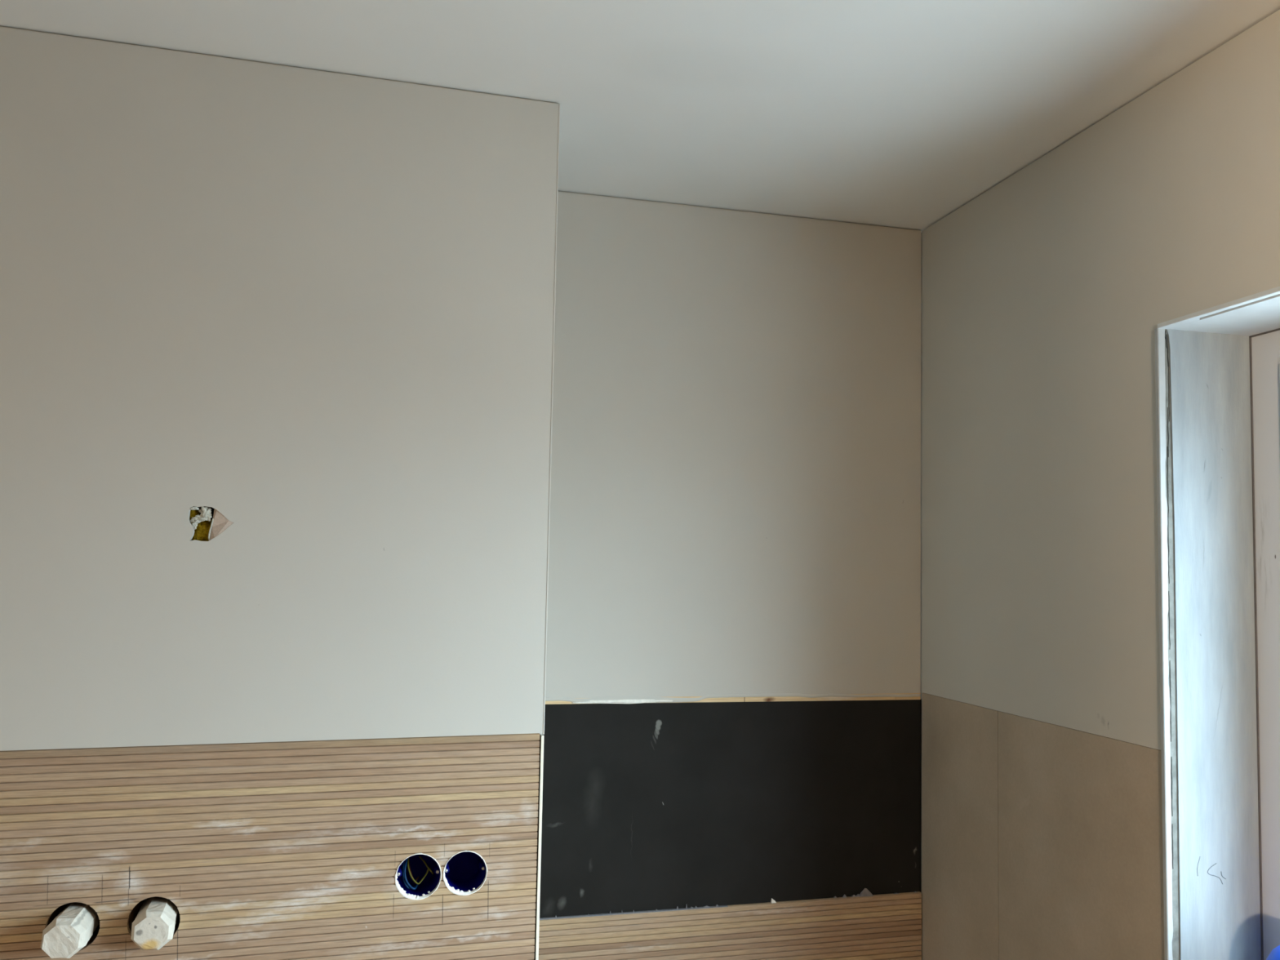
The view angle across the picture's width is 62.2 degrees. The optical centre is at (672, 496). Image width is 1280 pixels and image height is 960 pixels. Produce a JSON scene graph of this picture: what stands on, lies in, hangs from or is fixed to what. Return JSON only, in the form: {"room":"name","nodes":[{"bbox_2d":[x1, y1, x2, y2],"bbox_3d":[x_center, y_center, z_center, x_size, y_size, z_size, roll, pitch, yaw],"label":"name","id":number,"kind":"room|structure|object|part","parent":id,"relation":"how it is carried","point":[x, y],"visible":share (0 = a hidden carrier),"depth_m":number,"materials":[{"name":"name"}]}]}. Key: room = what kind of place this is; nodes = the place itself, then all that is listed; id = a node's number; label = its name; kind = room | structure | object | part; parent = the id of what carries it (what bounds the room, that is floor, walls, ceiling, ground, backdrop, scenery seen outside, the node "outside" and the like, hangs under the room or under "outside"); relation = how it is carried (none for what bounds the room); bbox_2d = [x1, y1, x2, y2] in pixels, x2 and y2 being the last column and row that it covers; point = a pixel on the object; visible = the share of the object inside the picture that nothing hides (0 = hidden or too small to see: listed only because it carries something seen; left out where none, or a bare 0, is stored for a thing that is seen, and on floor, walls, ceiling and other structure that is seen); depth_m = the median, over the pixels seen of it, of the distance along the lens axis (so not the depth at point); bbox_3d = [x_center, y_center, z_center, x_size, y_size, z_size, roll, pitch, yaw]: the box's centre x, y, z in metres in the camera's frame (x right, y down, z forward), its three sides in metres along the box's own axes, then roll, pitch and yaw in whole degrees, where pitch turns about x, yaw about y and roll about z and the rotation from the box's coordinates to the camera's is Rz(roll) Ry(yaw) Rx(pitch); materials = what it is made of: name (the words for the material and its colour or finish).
{"room":"building under construction","nodes":[
{"label":"building under construction","id":0,"kind":"room"},
{"bbox_2d":[0,26,559,943],"bbox_3d":[-1.859,0.603,1.260,3.351,2.500,0.421,2,-4,-16],"label":"wall","id":1,"kind":"structure","parent":0,"point":[309,313],"depth_m":1.46,"materials":[{"name":"paint"}]},
{"bbox_2d":[190,509,211,541],"bbox_3d":[-0.641,0.043,1.454,0.049,0.054,0.032,2,-4,-16],"label":"insulation","id":2,"kind":"object","parent":1,"relation":"in","point":[201,533],"visible":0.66,"depth_m":1.44,"materials":[{"name":"yellow fabric"}]},
{"bbox_2d":[0,733,540,959],"bbox_3d":[-1.164,1.085,1.217,1.996,1.557,0.012,2,-4,-16],"label":"panel","id":3,"kind":"object","parent":1,"relation":"attached to","point":[284,850],"visible":0.91,"depth_m":1.43,"materials":[{"name":"brown wood"}]},
{"bbox_2d":[40,902,100,958],"bbox_3d":[-0.772,0.552,1.368,0.062,0.062,0.125,2,-4,-16],"label":"plug","id":4,"kind":"object","parent":3,"relation":"attached to","point":[72,926],"visible":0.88,"depth_m":1.32,"materials":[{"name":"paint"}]},
{"bbox_2d":[128,896,180,950],"bbox_3d":[-0.682,0.556,1.401,0.062,0.062,0.111,2,-4,-16],"label":"plug","id":5,"kind":"object","parent":3,"relation":"attached to","point":[153,922],"visible":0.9,"depth_m":1.35,"materials":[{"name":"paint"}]},
{"bbox_2d":[395,853,441,900],"bbox_3d":[-0.362,0.532,1.506,0.064,0.064,0.057,2,-4,-16],"label":"electrical box","id":6,"kind":"object","parent":1,"relation":"attached to","point":[413,882],"visible":0.99,"depth_m":1.51,"materials":[{"name":"blue plastic"}]},
{"bbox_2d":[442,849,487,895],"bbox_3d":[-0.300,0.533,1.524,0.063,0.062,0.057,2,-4,-16],"label":"electrical box","id":7,"kind":"object","parent":1,"relation":"attached to","point":[466,877],"visible":0.96,"depth_m":1.54,"materials":[{"name":"blue plastic"}]},
{"bbox_2d":[535,734,544,959],"bbox_3d":[-0.203,1.122,1.491,0.004,1.554,0.010,2,-4,-16],"label":"trim","id":8,"kind":"structure","parent":1,"relation":"attached to","point":[541,767],"depth_m":1.53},
{"bbox_2d":[0,0,1279,232],"bbox_3d":[-0.774,-0.846,-0.829,4.750,0.150,5.650,2,-4,-15],"label":"ceiling","id":9,"kind":"structure","parent":0,"point":[895,113],"depth_m":1.48,"materials":[{"name":"paint"}]},
{"bbox_2d":[545,191,921,892],"bbox_3d":[0.066,0.690,2.054,0.837,2.500,0.165,2,-4,-15],"label":"wall","id":10,"kind":"structure","parent":0,"point":[735,484],"depth_m":2.04,"materials":[{"name":"paint"}]},
{"bbox_2d":[539,699,919,918],"bbox_3d":[0.104,0.575,1.994,0.798,0.378,0.004,2,-4,-15],"label":"board","id":11,"kind":"object","parent":10,"relation":"attached to","point":[646,806],"visible":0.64,"depth_m":1.99,"materials":[{"name":"black"}]},
{"bbox_2d":[538,888,921,959],"bbox_3d":[0.089,1.334,1.938,0.804,1.177,0.010,2,-4,-15],"label":"panel","id":12,"kind":"object","parent":10,"relation":"attached to","point":[864,926],"visible":0.92,"depth_m":1.98,"materials":[{"name":"brown wood"}]},
{"bbox_2d":[545,693,920,704],"bbox_3d":[0.117,0.383,2.008,0.778,0.013,0.005,2,-4,-15],"label":"batten","id":13,"kind":"object","parent":10,"relation":"attached to","point":[778,698],"visible":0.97,"depth_m":2.03,"materials":[{"name":"brown wood"}]},
{"bbox_2d":[920,9,1279,959],"bbox_3d":[1.016,0.616,0.708,0.300,2.500,3.260,2,-4,-15],"label":"wall","id":14,"kind":"structure","parent":0,"point":[1045,295],"depth_m":1.68,"materials":[{"name":"paint"}]},
{"bbox_2d":[1154,286,1279,959],"bbox_3d":[0.913,0.253,0.939,0.235,1.051,1.114,2,-4,-15],"label":"window","id":15,"kind":"structure","parent":14,"relation":"in","point":[1224,366],"depth_m":1.47,"materials":[{"name":"paint"}]},
{"bbox_3d":[0.993,0.245,0.968,0.067,1.015,1.088,2,-4,-15],"label":"frame","id":16,"kind":"part","parent":15,"relation":"part of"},
{"bbox_2d":[1266,945,1279,959],"bbox_3d":[0.780,0.660,1.298,0.104,0.223,0.104,2,-4,-15],"label":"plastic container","id":17,"kind":"object","parent":15,"relation":"on","point":[1274,954],"visible":1,"depth_m":1.31,"materials":[{"name":"blue plastic"}]}
]}

